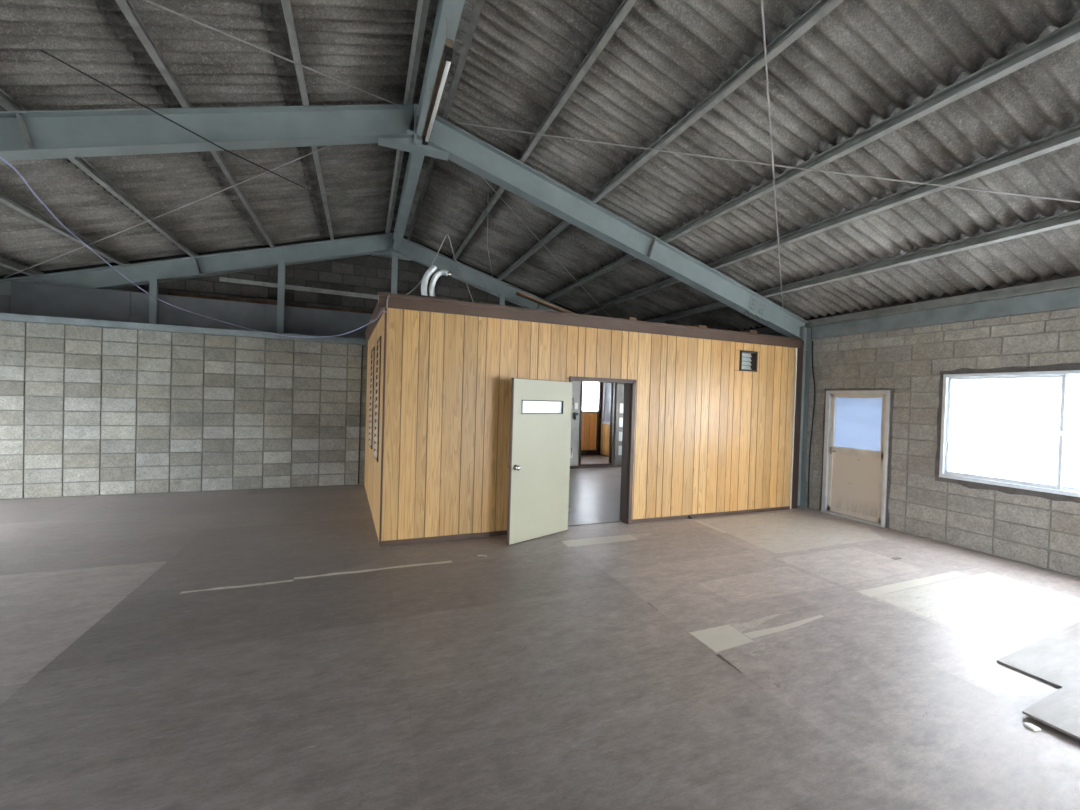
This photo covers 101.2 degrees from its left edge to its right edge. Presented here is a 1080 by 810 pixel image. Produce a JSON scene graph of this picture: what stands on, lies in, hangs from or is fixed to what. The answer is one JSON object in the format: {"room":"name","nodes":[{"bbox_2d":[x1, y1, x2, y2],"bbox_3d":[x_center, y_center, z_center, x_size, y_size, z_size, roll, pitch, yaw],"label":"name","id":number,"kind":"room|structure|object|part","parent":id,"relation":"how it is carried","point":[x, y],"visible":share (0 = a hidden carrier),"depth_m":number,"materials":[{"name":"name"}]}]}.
{"room":"empty warehouse","nodes":[
{"label":"empty warehouse","id":0,"kind":"room"},
{"bbox_2d":[0,320,367,498],"bbox_3d":[-5.858,0.153,6.980,5.820,2.520,0.962,1,1,-22],"label":"wall","id":1,"kind":"structure","parent":0,"point":[85,410],"depth_m":6.60,"materials":[{"name":"concrete"}]},
{"bbox_2d":[149,278,157,323],"bbox_3d":[-6.069,-1.549,6.970,0.150,0.870,0.100,1,1,-22],"label":"post","id":2,"kind":"object","parent":1,"relation":"on","point":[153,284],"visible":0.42,"depth_m":6.94,"materials":[{"name":"grey metal"}]},
{"bbox_2d":[0,313,367,344],"bbox_3d":[-5.577,-1.140,6.580,5.685,0.090,0.110,1,1,-22],"label":"channel","id":3,"kind":"object","parent":1,"relation":"on","point":[3,316],"visible":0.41,"depth_m":6.56,"materials":[{"name":"grey metal"}]},
{"bbox_2d":[0,281,371,338],"bbox_3d":[-5.751,-1.430,7.187,5.800,0.645,0.020,1,1,-22],"label":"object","id":4,"kind":"structure","parent":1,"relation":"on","point":[26,298],"depth_m":7.13,"materials":[{"name":"grey metal"}]},
{"bbox_2d":[168,292,372,313],"bbox_3d":[-4.560,-1.450,7.780,3.150,0.720,0.100,1,1,-22],"label":"strip","id":5,"kind":"object","parent":1,"relation":"on","point":[260,301],"visible":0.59,"depth_m":7.63,"materials":[{"name":"grey metal"}]},
{"bbox_2d":[277,260,285,332],"bbox_3d":[-4.444,-1.768,7.614,0.160,1.388,0.100,1,1,-22],"label":"post","id":6,"kind":"object","parent":1,"relation":"on","point":[281,264],"visible":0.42,"depth_m":7.58,"materials":[{"name":"grey metal"}]},
{"bbox_2d":[358,346,362,483],"bbox_3d":[-3.063,0.169,7.568,0.032,2.360,0.017,1,1,-22],"label":"cable","id":7,"kind":"object","parent":1,"relation":"attached to","point":[362,346],"visible":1,"depth_m":7.56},
{"bbox_2d":[0,0,417,275],"bbox_3d":[-3.277,-2.342,0.659,6.500,1.962,14.770,1,1,-22],"label":"ceiling","id":8,"kind":"structure","parent":0,"point":[361,44],"depth_m":4.24,"materials":[{"name":"grey metal"}]},
{"bbox_2d":[0,230,577,312],"bbox_3d":[-2.904,-2.173,8.735,12.594,2.459,0.182,1,1,-22],"label":"wall","id":9,"kind":"structure","parent":0,"point":[365,274],"depth_m":8.25,"materials":[{"name":"concrete"}]},
{"bbox_2d":[364,310,384,539],"bbox_3d":[-2.254,0.165,6.105,0.100,2.500,3.327,1,1,-24],"label":"wall","id":10,"kind":"structure","parent":0,"point":[372,478],"depth_m":5.67,"materials":[{"name":"brown wood"}]},
{"bbox_2d":[0,156,385,337],"bbox_3d":[-3.056,-1.302,4.484,2.811,0.641,5.461,1,1,-22],"label":"cable","id":11,"kind":"object","parent":10,"relation":"attached to","point":[3,159],"visible":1,"depth_m":4.49,"materials":[{"name":"grey plastic"}]},
{"bbox_2d":[368,347,374,448],"bbox_3d":[-2.355,-0.100,6.192,0.024,1.380,0.551,1,1,-24],"label":"window","id":12,"kind":"structure","parent":10,"relation":"in","point":[373,348],"depth_m":6.08,"materials":[{"name":"brown paint"}]},
{"bbox_2d":[365,296,385,341],"bbox_3d":[-2.274,-1.113,6.032,0.050,0.145,3.345,1,1,-24],"label":"trim","id":13,"kind":"structure","parent":10,"relation":"attached to","point":[370,328],"depth_m":5.73,"materials":[{"name":"brown paint"}]},
{"bbox_2d":[373,336,380,461],"bbox_3d":[-1.910,-0.072,5.202,0.024,1.420,0.481,1,1,-24],"label":"window","id":14,"kind":"structure","parent":10,"relation":"in","point":[376,446],"depth_m":5.10,"materials":[{"name":"brown paint"}]},
{"bbox_2d":[0,467,1079,809],"bbox_3d":[-0.363,1.586,1.970,12.462,0.132,14.650,1,1,-22],"label":"floor","id":15,"kind":"structure","parent":0,"point":[245,649],"depth_m":2.63,"materials":[{"name":"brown concrete"}]},
{"bbox_2d":[0,233,575,313],"bbox_3d":[-2.907,-0.943,8.438,12.052,4.609,0.154,1,1,-22],"label":"frame","id":16,"kind":"object","parent":15,"relation":"on","point":[381,245],"visible":0.56,"depth_m":7.67,"materials":[{"name":"grey metal"}]},
{"bbox_3d":[-7.402,-1.737,6.621,0.408,0.346,0.140,1,1,-22],"label":"splice plate","id":17,"kind":"part","parent":16,"relation":"part of","materials":[{"name":"grey metal"}]},
{"bbox_2d":[219,277,378,298],"bbox_3d":[-1.502,-2.007,9.123,8.500,0.140,0.050,1,1,-22],"label":"rail","id":18,"kind":"object","parent":16,"relation":"attached to","point":[221,279],"visible":0.35,"depth_m":7.97,"materials":[{"name":"metal"}]},
{"bbox_3d":[-2.812,-3.025,8.421,0.720,0.432,0.150,1,1,-22],"label":"apex plate","id":19,"kind":"part","parent":16,"relation":"part of","materials":[{"name":"grey metal"}]},
{"bbox_2d":[0,104,811,506],"bbox_3d":[-1.421,-0.845,4.721,12.052,4.609,0.154,1,1,-22],"label":"frame","id":20,"kind":"object","parent":15,"relation":"on","point":[37,134],"visible":0.94,"depth_m":4.50,"materials":[{"name":"grey metal"}]},
{"bbox_2d":[0,257,44,275],"bbox_3d":[-4.909,-1.783,0.075,0.076,0.110,14.470,1,1,-22],"label":"ceiling beam","id":21,"kind":"structure","parent":20,"relation":"on","point":[4,262],"depth_m":6.27,"materials":[{"name":"metal"}]},
{"bbox_2d":[0,190,130,264],"bbox_3d":[-3.944,-2.059,0.454,0.076,0.110,14.470,1,1,-22],"label":"ceiling beam","id":22,"kind":"structure","parent":20,"relation":"on","point":[6,199],"depth_m":5.38,"materials":[{"name":"metal"}]},
{"bbox_2d":[0,89,198,255],"bbox_3d":[-3.101,-2.300,0.784,0.076,0.110,14.470,1,1,-22],"label":"ceiling beam","id":23,"kind":"structure","parent":20,"relation":"on","point":[6,101],"depth_m":4.96,"materials":[{"name":"metal"}]},
{"bbox_2d":[4,145,331,277],"bbox_3d":[-4.539,-2.443,5.500,6.264,1.483,0.014,2,1,14],"label":"rod","id":24,"kind":"object","parent":20,"relation":"attached to","point":[328,145],"visible":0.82,"depth_m":5.48,"materials":[{"name":"grey metal"}]},
{"bbox_2d":[40,50,304,187],"bbox_3d":[-3.228,-2.564,3.787,0.672,0.515,4.005,2,1,13],"label":"cable","id":25,"kind":"object","parent":20,"relation":"hanging from","point":[40,50],"visible":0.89,"depth_m":3.67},
{"bbox_2d":[115,0,274,246],"bbox_3d":[-2.051,-2.601,1.196,0.076,0.110,14.470,1,1,-22],"label":"ceiling beam","id":26,"kind":"structure","parent":20,"relation":"on","point":[125,6],"depth_m":3.58,"materials":[{"name":"metal"}]},
{"bbox_2d":[143,0,401,106],"bbox_3d":[-3.142,-2.326,1.802,0.013,1.527,6.497,2,1,31],"label":"rod","id":27,"kind":"object","parent":20,"relation":"attached to","point":[148,1],"visible":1,"depth_m":3.40,"materials":[{"name":"grey metal"}]},
{"bbox_2d":[281,0,333,239],"bbox_3d":[-1.171,-2.853,1.541,0.076,0.110,14.470,1,1,-22],"label":"ceiling beam","id":28,"kind":"structure","parent":20,"relation":"on","point":[286,6],"depth_m":3.89,"materials":[{"name":"metal"}]},
{"bbox_2d":[385,0,429,232],"bbox_3d":[-0.281,-3.107,1.890,0.076,0.110,14.470,1,1,-22],"label":"ceiling beam","id":29,"kind":"structure","parent":20,"relation":"on","point":[422,5],"depth_m":4.20,"materials":[{"name":"metal"}]},
{"bbox_2d":[393,152,423,249],"bbox_3d":[-1.999,-2.986,6.590,0.135,0.200,3.845,1,1,-22],"label":"ridge beam","id":30,"kind":"structure","parent":20,"relation":"attached to","point":[415,161],"depth_m":6.14,"materials":[{"name":"grey metal"}]},
{"bbox_3d":[-1.326,-2.927,4.704,0.720,0.432,0.150,1,1,-22],"label":"apex plate","id":31,"kind":"part","parent":20,"relation":"part of","materials":[{"name":"grey metal"}]},
{"bbox_2d":[416,0,464,134],"bbox_3d":[-0.501,-2.887,2.842,0.135,0.200,3.910,1,1,-22],"label":"ridge beam","id":32,"kind":"structure","parent":20,"relation":"attached to","point":[451,10],"depth_m":3.50,"materials":[{"name":"grey metal"}]},
{"bbox_2d":[421,18,454,144],"bbox_3d":[-0.864,-2.631,3.665,0.076,0.352,1.236,1,1,-22],"label":"lamp","id":33,"kind":"object","parent":32,"relation":"hanging from","point":[448,50],"visible":1,"depth_m":3.48,"materials":[{"name":"white metal"}]},
{"bbox_2d":[407,0,483,239],"bbox_3d":[0.077,-3.032,2.035,0.076,0.110,14.470,1,1,-22],"label":"ceiling beam","id":34,"kind":"structure","parent":20,"relation":"on","point":[479,3],"depth_m":4.14,"materials":[{"name":"metal"}]},
{"bbox_2d":[452,0,636,259],"bbox_3d":[0.886,-2.756,2.366,0.076,0.110,14.470,1,1,-22],"label":"ceiling beam","id":35,"kind":"structure","parent":20,"relation":"on","point":[625,7],"depth_m":3.89,"materials":[{"name":"metal"}]},
{"bbox_2d":[482,177,609,315],"bbox_3d":[0.449,-2.313,7.497,0.014,1.439,6.143,2,1,31],"label":"rod","id":36,"kind":"object","parent":20,"relation":"attached to","point":[482,177],"visible":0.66,"depth_m":6.69,"materials":[{"name":"grey metal"}]},
{"bbox_2d":[497,0,843,279],"bbox_3d":[1.760,-2.458,2.723,0.076,0.110,14.470,1,1,-22],"label":"ceiling beam","id":37,"kind":"structure","parent":20,"relation":"on","point":[821,8],"depth_m":3.56,"materials":[{"name":"metal"}]},
{"bbox_3d":[3.179,-1.417,6.544,0.408,0.346,0.140,1,1,-22],"label":"splice plate","id":38,"kind":"part","parent":20,"relation":"part of","materials":[{"name":"grey metal"}]},
{"bbox_2d":[442,120,1079,202],"bbox_3d":[2.100,-2.151,3.928,6.532,1.550,0.013,2,1,14],"label":"rod","id":39,"kind":"object","parent":20,"relation":"attached to","point":[442,120],"visible":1,"depth_m":3.91,"materials":[{"name":"grey metal"}]},
{"bbox_2d":[760,0,782,308],"bbox_3d":[2.031,-2.177,3.873,0.014,1.483,6.378,2,1,31],"label":"rod","id":40,"kind":"object","parent":20,"relation":"attached to","point":[761,1],"visible":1,"depth_m":3.52,"materials":[{"name":"grey metal"}]},
{"bbox_2d":[544,18,1079,300],"bbox_3d":[2.752,-2.119,3.128,0.076,0.110,14.470,1,1,-22],"label":"ceiling beam","id":41,"kind":"structure","parent":20,"relation":"on","point":[1069,33],"depth_m":3.33,"materials":[{"name":"metal"}]},
{"bbox_2d":[576,124,1079,314],"bbox_3d":[3.506,-1.862,3.437,0.076,0.110,14.470,1,1,-22],"label":"ceiling beam","id":42,"kind":"structure","parent":20,"relation":"on","point":[1067,137],"depth_m":4.01,"materials":[{"name":"metal"}]},
{"bbox_2d":[646,209,1079,322],"bbox_3d":[4.389,-1.561,3.797,0.076,0.110,14.470,1,1,-22],"label":"ceiling beam","id":43,"kind":"structure","parent":20,"relation":"on","point":[1072,217],"depth_m":4.68,"materials":[{"name":"metal"}]},
{"bbox_2d":[1023,723,1040,730],"bbox_3d":[2.461,1.607,2.219,0.042,0.010,0.046,2,1,-8],"label":"chip","id":44,"kind":"object","parent":15,"relation":"on","point":[1029,725],"visible":1,"depth_m":2.21,"materials":[{"name":"white ceramic"}]},
{"bbox_2d":[997,622,1079,687],"bbox_3d":[3.884,1.641,2.769,1.820,0.012,0.885,1,1,-25],"label":"plywood sheet","id":45,"kind":"object","parent":15,"relation":"on","point":[1054,659],"visible":1,"depth_m":2.82,"materials":[{"name":"white wood"}]},
{"bbox_2d":[1022,677,1079,739],"bbox_3d":[3.518,1.624,2.269,1.820,0.012,0.910,1,1,-25],"label":"plywood sheet","id":46,"kind":"object","parent":45,"relation":"on","point":[1060,710],"visible":1,"depth_m":2.31,"materials":[{"name":"white wood"}]},
{"bbox_2d":[381,308,794,540],"bbox_3d":[1.105,0.232,5.698,5.885,2.580,0.102,1,1,-22],"label":"wall","id":47,"kind":"structure","parent":0,"point":[711,435],"depth_m":5.29,"materials":[{"name":"brown wood"}]},
{"bbox_2d":[379,307,386,545],"bbox_3d":[-1.614,0.226,4.562,0.020,2.460,0.022,1,1,-22],"label":"trim","id":48,"kind":"structure","parent":47,"relation":"attached to","point":[385,328],"depth_m":4.55,"materials":[{"name":"brown paint"}]},
{"bbox_2d":[507,376,635,545],"bbox_3d":[0.379,0.581,5.302,1.844,1.850,0.342,1,1,-35],"label":"door","id":49,"kind":"structure","parent":47,"relation":"in","point":[540,412],"depth_m":5.02,"materials":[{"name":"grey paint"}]},
{"bbox_3d":[-0.241,0.666,4.701,0.061,0.062,0.064,1,1,-43],"label":"knob","id":50,"kind":"part","parent":49,"relation":"part of","materials":[{"name":"silver metal"}]},
{"bbox_3d":[0.025,0.025,4.987,0.617,0.134,0.006,1,1,-43],"label":"slot pane","id":51,"kind":"part","parent":49,"relation":"part of","materials":[{"name":"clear glass"}]},
{"bbox_3d":[0.025,0.024,4.987,0.637,0.154,0.044,1,1,-43],"label":"slot frame","id":52,"kind":"part","parent":49,"relation":"part of","materials":[{"name":"black metal"}]},
{"bbox_3d":[0.737,0.588,5.571,0.935,1.850,0.162,1,1,-22],"label":"frame","id":53,"kind":"part","parent":49,"relation":"part of","materials":[{"name":"brown paint"}]},
{"bbox_2d":[381,506,789,545],"bbox_3d":[1.092,1.498,5.671,5.890,0.050,0.012,1,1,-22],"label":"baseboard","id":54,"kind":"structure","parent":47,"relation":"attached to","point":[495,533],"depth_m":5.07,"materials":[{"name":"brown paint"}]},
{"bbox_2d":[379,292,800,347],"bbox_3d":[1.159,-1.003,5.616,6.020,0.145,0.034,1,1,-22],"label":"trim","id":55,"kind":"structure","parent":47,"relation":"attached to","point":[398,301],"depth_m":5.30,"materials":[{"name":"brown paint"}]},
{"bbox_2d":[739,350,757,371],"bbox_3d":[2.980,-0.632,6.416,0.320,0.290,0.118,1,1,-22],"label":"air vent","id":56,"kind":"object","parent":47,"relation":"in","point":[753,355],"visible":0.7,"depth_m":6.43,"materials":[{"name":"silver metal"}]},
{"bbox_3d":[2.970,-0.726,6.445,0.260,0.056,0.037,1,1,-22],"label":"louvre blade","id":57,"kind":"part","parent":56,"relation":"part of","materials":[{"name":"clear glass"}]},
{"bbox_3d":[2.969,-0.666,6.446,0.260,0.056,0.037,1,1,-22],"label":"louvre blade","id":58,"kind":"part","parent":56,"relation":"part of","materials":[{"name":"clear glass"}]},
{"bbox_3d":[2.967,-0.606,6.447,0.260,0.056,0.037,1,1,-22],"label":"louvre blade","id":59,"kind":"part","parent":56,"relation":"part of","materials":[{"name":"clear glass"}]},
{"bbox_3d":[2.965,-0.546,6.447,0.260,0.056,0.037,1,1,-22],"label":"louvre blade","id":60,"kind":"part","parent":56,"relation":"part of","materials":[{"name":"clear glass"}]},
{"bbox_2d":[789,348,796,508],"bbox_3d":[3.835,0.359,6.782,0.025,2.460,0.102,1,1,-22],"label":"trim","id":61,"kind":"structure","parent":47,"relation":"attached to","point":[795,372],"depth_m":6.74,"materials":[{"name":"beige metal"}]},
{"bbox_2d":[791,346,803,508],"bbox_3d":[3.917,0.341,6.827,0.160,2.500,0.078,1,1,-22],"label":"trim","id":62,"kind":"structure","parent":47,"relation":"attached to","point":[799,374],"depth_m":6.80,"materials":[{"name":"brown paint"}]},
{"bbox_2d":[373,303,803,345],"bbox_3d":[0.389,-1.065,7.585,6.250,0.075,4.155,1,1,-22],"label":"ceiling","id":63,"kind":"structure","parent":0,"point":[378,307],"depth_m":5.31,"materials":[{"name":"brown paint"}]},
{"bbox_2d":[391,254,397,293],"bbox_3d":[-2.731,-2.013,8.292,0.160,1.562,0.100,1,1,-22],"label":"post","id":64,"kind":"object","parent":63,"relation":"on","point":[394,257],"visible":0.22,"depth_m":8.25,"materials":[{"name":"grey metal"}]},
{"bbox_2d":[414,294,441,298],"bbox_3d":[-1.279,-1.163,5.016,0.300,0.087,0.280,1,1,-22],"label":"duct base","id":65,"kind":"object","parent":63,"relation":"on","point":[415,294],"visible":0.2,"depth_m":4.89,"materials":[{"name":"black metal"}]},
{"bbox_2d":[421,265,436,295],"bbox_3d":[-1.256,-1.398,5.023,0.180,0.387,0.077,1,1,-27],"label":"flexible duct","id":66,"kind":"object","parent":65,"relation":"on","point":[432,269],"visible":0.88,"depth_m":4.98,"materials":[{"name":"silver metal"}]},
{"bbox_2d":[429,269,451,296],"bbox_3d":[-1.134,-1.374,5.047,0.257,0.349,0.075,2,1,-8],"label":"flexible duct","id":67,"kind":"object","parent":65,"relation":"on","point":[441,272],"visible":0.91,"depth_m":5.01,"materials":[{"name":"silver metal"}]},
{"bbox_2d":[386,234,473,308],"bbox_3d":[-1.261,-1.554,5.241,0.239,1.142,1.598,2,1,28],"label":"wire","id":68,"kind":"object","parent":63,"relation":"on","point":[446,234],"visible":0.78,"depth_m":5.49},
{"bbox_2d":[499,294,504,305],"bbox_3d":[-0.789,-1.720,9.076,0.160,1.071,0.100,1,1,-22],"label":"post","id":69,"kind":"object","parent":63,"relation":"on","point":[502,296],"visible":0.23,"depth_m":9.04,"materials":[{"name":"grey metal"}]},
{"bbox_2d":[516,291,572,312],"bbox_3d":[0.113,-1.238,5.523,0.838,0.307,0.097,2,1,-2],"label":"plank","id":70,"kind":"object","parent":63,"relation":"on","point":[546,304],"visible":0.64,"depth_m":5.48,"materials":[{"name":"brown wood"}]},
{"bbox_2d":[692,325,706,327],"bbox_3d":[2.252,-1.077,6.322,0.140,0.095,0.200,1,1,-22],"label":"block","id":71,"kind":"object","parent":63,"relation":"on","point":[701,326],"visible":0.24,"depth_m":6.23,"materials":[{"name":"brown wood"}]},
{"bbox_2d":[739,330,756,333],"bbox_3d":[3.130,-1.060,6.673,0.150,0.105,0.200,1,1,-22],"label":"block","id":72,"kind":"object","parent":63,"relation":"on","point":[747,331],"visible":0.34,"depth_m":6.59,"materials":[{"name":"brown wood"}]},
{"bbox_2d":[581,412,596,449],"bbox_3d":[1.051,0.207,11.897,2.400,2.450,0.102,1,1,-22],"label":"wall","id":73,"kind":"structure","parent":0,"point":[589,419],"depth_m":11.97,"materials":[{"name":"orange wood"}]},
{"bbox_2d":[581,450,595,454],"bbox_3d":[0.810,1.267,11.760,1.900,0.120,0.030,1,1,-22],"label":"baseboard","id":74,"kind":"structure","parent":73,"relation":"attached to","point":[583,452],"depth_m":11.94,"materials":[{"name":"brown paint"}]},
{"bbox_2d":[582,381,597,412],"bbox_3d":[0.980,-0.265,11.834,1.400,0.910,0.062,1,1,-22],"label":"window","id":75,"kind":"structure","parent":73,"relation":"in","point":[590,389],"depth_m":12.00,"materials":[{"name":"glass"}]},
{"bbox_2d":[570,381,615,465],"bbox_3d":[-0.224,0.200,9.648,6.162,2.450,0.070,1,1,-22],"label":"wall","id":76,"kind":"structure","parent":0,"point":[576,385],"depth_m":10.04,"materials":[{"name":"paper"}]},
{"bbox_2d":[570,464,620,468],"bbox_3d":[-0.244,1.388,9.626,6.162,0.075,0.015,1,1,-22],"label":"baseboard","id":77,"kind":"structure","parent":76,"relation":"attached to","point":[619,465],"depth_m":10.23,"materials":[{"name":"brown paint"}]},
{"bbox_2d":[579,381,614,465],"bbox_3d":[1.305,0.325,10.258,0.880,2.125,0.120,1,1,-22],"label":"door frame","id":78,"kind":"structure","parent":76,"relation":"attached to","point":[613,384],"depth_m":10.35,"materials":[{"name":"brown paint"}]},
{"bbox_2d":[614,383,625,464],"bbox_3d":[2.066,0.393,10.493,0.650,2.020,0.030,1,1,-22],"label":"sliding door","id":79,"kind":"structure","parent":76,"relation":"in","point":[619,386],"depth_m":10.39,"materials":[{"name":"grey metal"}]},
{"bbox_3d":[1.897,1.069,10.443,0.130,0.220,0.008,1,1,-22],"label":"pane","id":80,"kind":"part","parent":79,"relation":"part of","materials":[{"name":"clear glass"}]},
{"bbox_3d":[1.917,0.409,10.433,0.130,0.220,0.008,1,1,-22],"label":"pane","id":81,"kind":"part","parent":79,"relation":"part of","materials":[{"name":"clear glass"}]},
{"bbox_2d":[581,455,608,463],"bbox_3d":[1.234,1.398,11.178,2.260,0.100,1.630,1,1,-22],"label":"floor","id":82,"kind":"structure","parent":0,"point":[584,458],"depth_m":11.07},
{"bbox_2d":[600,382,609,456],"bbox_3d":[1.944,0.241,11.410,0.102,2.450,1.589,1,1,-22],"label":"wall","id":83,"kind":"structure","parent":0,"point":[605,428],"depth_m":11.80,"materials":[{"name":"brown wood"}]},
{"bbox_2d":[596,382,602,454],"bbox_3d":[1.776,0.183,11.568,0.100,2.350,1.050,1,1,-22],"label":"trim","id":84,"kind":"structure","parent":83,"relation":"attached to","point":[599,403],"depth_m":11.98,"materials":[{"name":"brown paint"}]},
{"bbox_2d":[602,382,610,423],"bbox_3d":[1.965,-0.159,11.381,0.062,1.350,1.280,1,1,-22],"label":"window","id":85,"kind":"structure","parent":83,"relation":"in","point":[606,386],"depth_m":11.86,"materials":[{"name":"glass"}]},
{"bbox_2d":[404,0,1079,330],"bbox_3d":[2.849,-2.192,3.111,6.500,1.962,14.770,1,1,-22],"label":"ceiling","id":86,"kind":"structure","parent":0,"point":[864,63],"depth_m":4.00,"materials":[{"name":"grey metal"}]},
{"bbox_2d":[391,0,438,230],"bbox_3d":[-0.185,-3.224,1.871,0.440,0.079,14.770,1,1,-22],"label":"beam","id":87,"kind":"structure","parent":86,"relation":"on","point":[433,4],"depth_m":4.37,"materials":[{"name":"metal"}]},
{"bbox_2d":[487,193,505,305],"bbox_3d":[-0.508,-1.980,5.964,0.436,1.703,0.016,2,1,-1],"label":"wire","id":88,"kind":"object","parent":86,"relation":"hanging from","point":[488,193],"visible":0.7,"depth_m":5.96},
{"bbox_2d":[743,308,1079,577],"bbox_3d":[5.339,0.421,4.255,0.172,2.740,18.183,1,1,-22],"label":"wall","id":89,"kind":"structure","parent":0,"point":[1040,532],"depth_m":5.30,"materials":[{"name":"concrete"}]},
{"bbox_2d":[765,332,786,336],"bbox_3d":[3.427,-1.167,8.971,0.120,0.190,4.130,1,1,-22],"label":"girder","id":90,"kind":"object","parent":89,"relation":"on","point":[774,333],"visible":0.02,"depth_m":7.45,"materials":[{"name":"grey metal"}]},
{"bbox_2d":[807,341,814,506],"bbox_3d":[4.175,0.299,6.820,0.050,2.561,0.070,1,1,-22],"label":"conduit","id":91,"kind":"object","parent":89,"relation":"attached to","point":[812,341],"visible":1,"depth_m":6.82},
{"bbox_2d":[819,388,894,528],"bbox_3d":[4.458,0.786,6.272,0.132,2.058,0.961,1,1,-22],"label":"door","id":92,"kind":"structure","parent":89,"relation":"in","point":[857,422],"depth_m":6.23,"materials":[{"name":"metal"}]},
{"bbox_3d":[4.456,1.115,6.272,0.014,0.800,0.658,1,1,-22],"label":"panel","id":93,"kind":"part","parent":92,"relation":"part of","materials":[{"name":"beige metal"}]},
{"bbox_3d":[4.481,0.258,6.260,0.006,0.735,0.658,1,1,-22],"label":"glass pane","id":94,"kind":"part","parent":92,"relation":"part of","materials":[{"name":"glass"}]},
{"bbox_2d":[733,270,1079,335],"bbox_3d":[5.435,-1.152,4.237,0.080,0.410,14.610,1,1,-22],"label":"trim","id":95,"kind":"structure","parent":89,"relation":"on","point":[1074,273],"depth_m":5.32,"materials":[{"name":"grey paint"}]},
{"bbox_2d":[811,287,1079,338],"bbox_3d":[6.122,-0.990,2.227,0.120,0.190,10.040,1,1,-22],"label":"girder","id":96,"kind":"object","parent":89,"relation":"on","point":[1067,298],"visible":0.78,"depth_m":5.15,"materials":[{"name":"grey metal"}]},
{"bbox_2d":[752,276,1079,333],"bbox_3d":[5.281,-1.196,4.206,0.050,0.100,14.350,1,1,-22],"label":"eaves purlin","id":97,"kind":"object","parent":96,"relation":"on","point":[1072,282],"visible":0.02,"depth_m":5.23,"materials":[{"name":"metal"}]},
{"bbox_2d":[934,363,1079,502],"bbox_3d":[5.220,0.280,4.448,0.136,1.392,2.024,1,1,-22],"label":"window","id":98,"kind":"structure","parent":89,"relation":"in","point":[1015,430],"depth_m":4.75,"materials":[{"name":"glass"}]},
{"bbox_3d":[5.039,0.254,4.855,0.005,1.081,0.893,1,1,-22],"label":"pane","id":99,"kind":"part","parent":98,"relation":"part of","materials":[{"name":"clear glass"}]},
{"bbox_3d":[5.039,0.260,4.856,0.026,1.153,0.953,1,1,-22],"label":"sash","id":100,"kind":"part","parent":98,"relation":"part of","materials":[{"name":"metal"}]},
{"bbox_3d":[5.405,0.283,4.032,0.026,1.153,0.938,1,1,-22],"label":"sash","id":101,"kind":"part","parent":98,"relation":"part of","materials":[{"name":"metal"}]},
{"bbox_3d":[5.405,0.277,4.032,0.005,1.081,0.878,1,1,-22],"label":"pane","id":102,"kind":"part","parent":98,"relation":"part of","materials":[{"name":"clear glass"}]}
]}

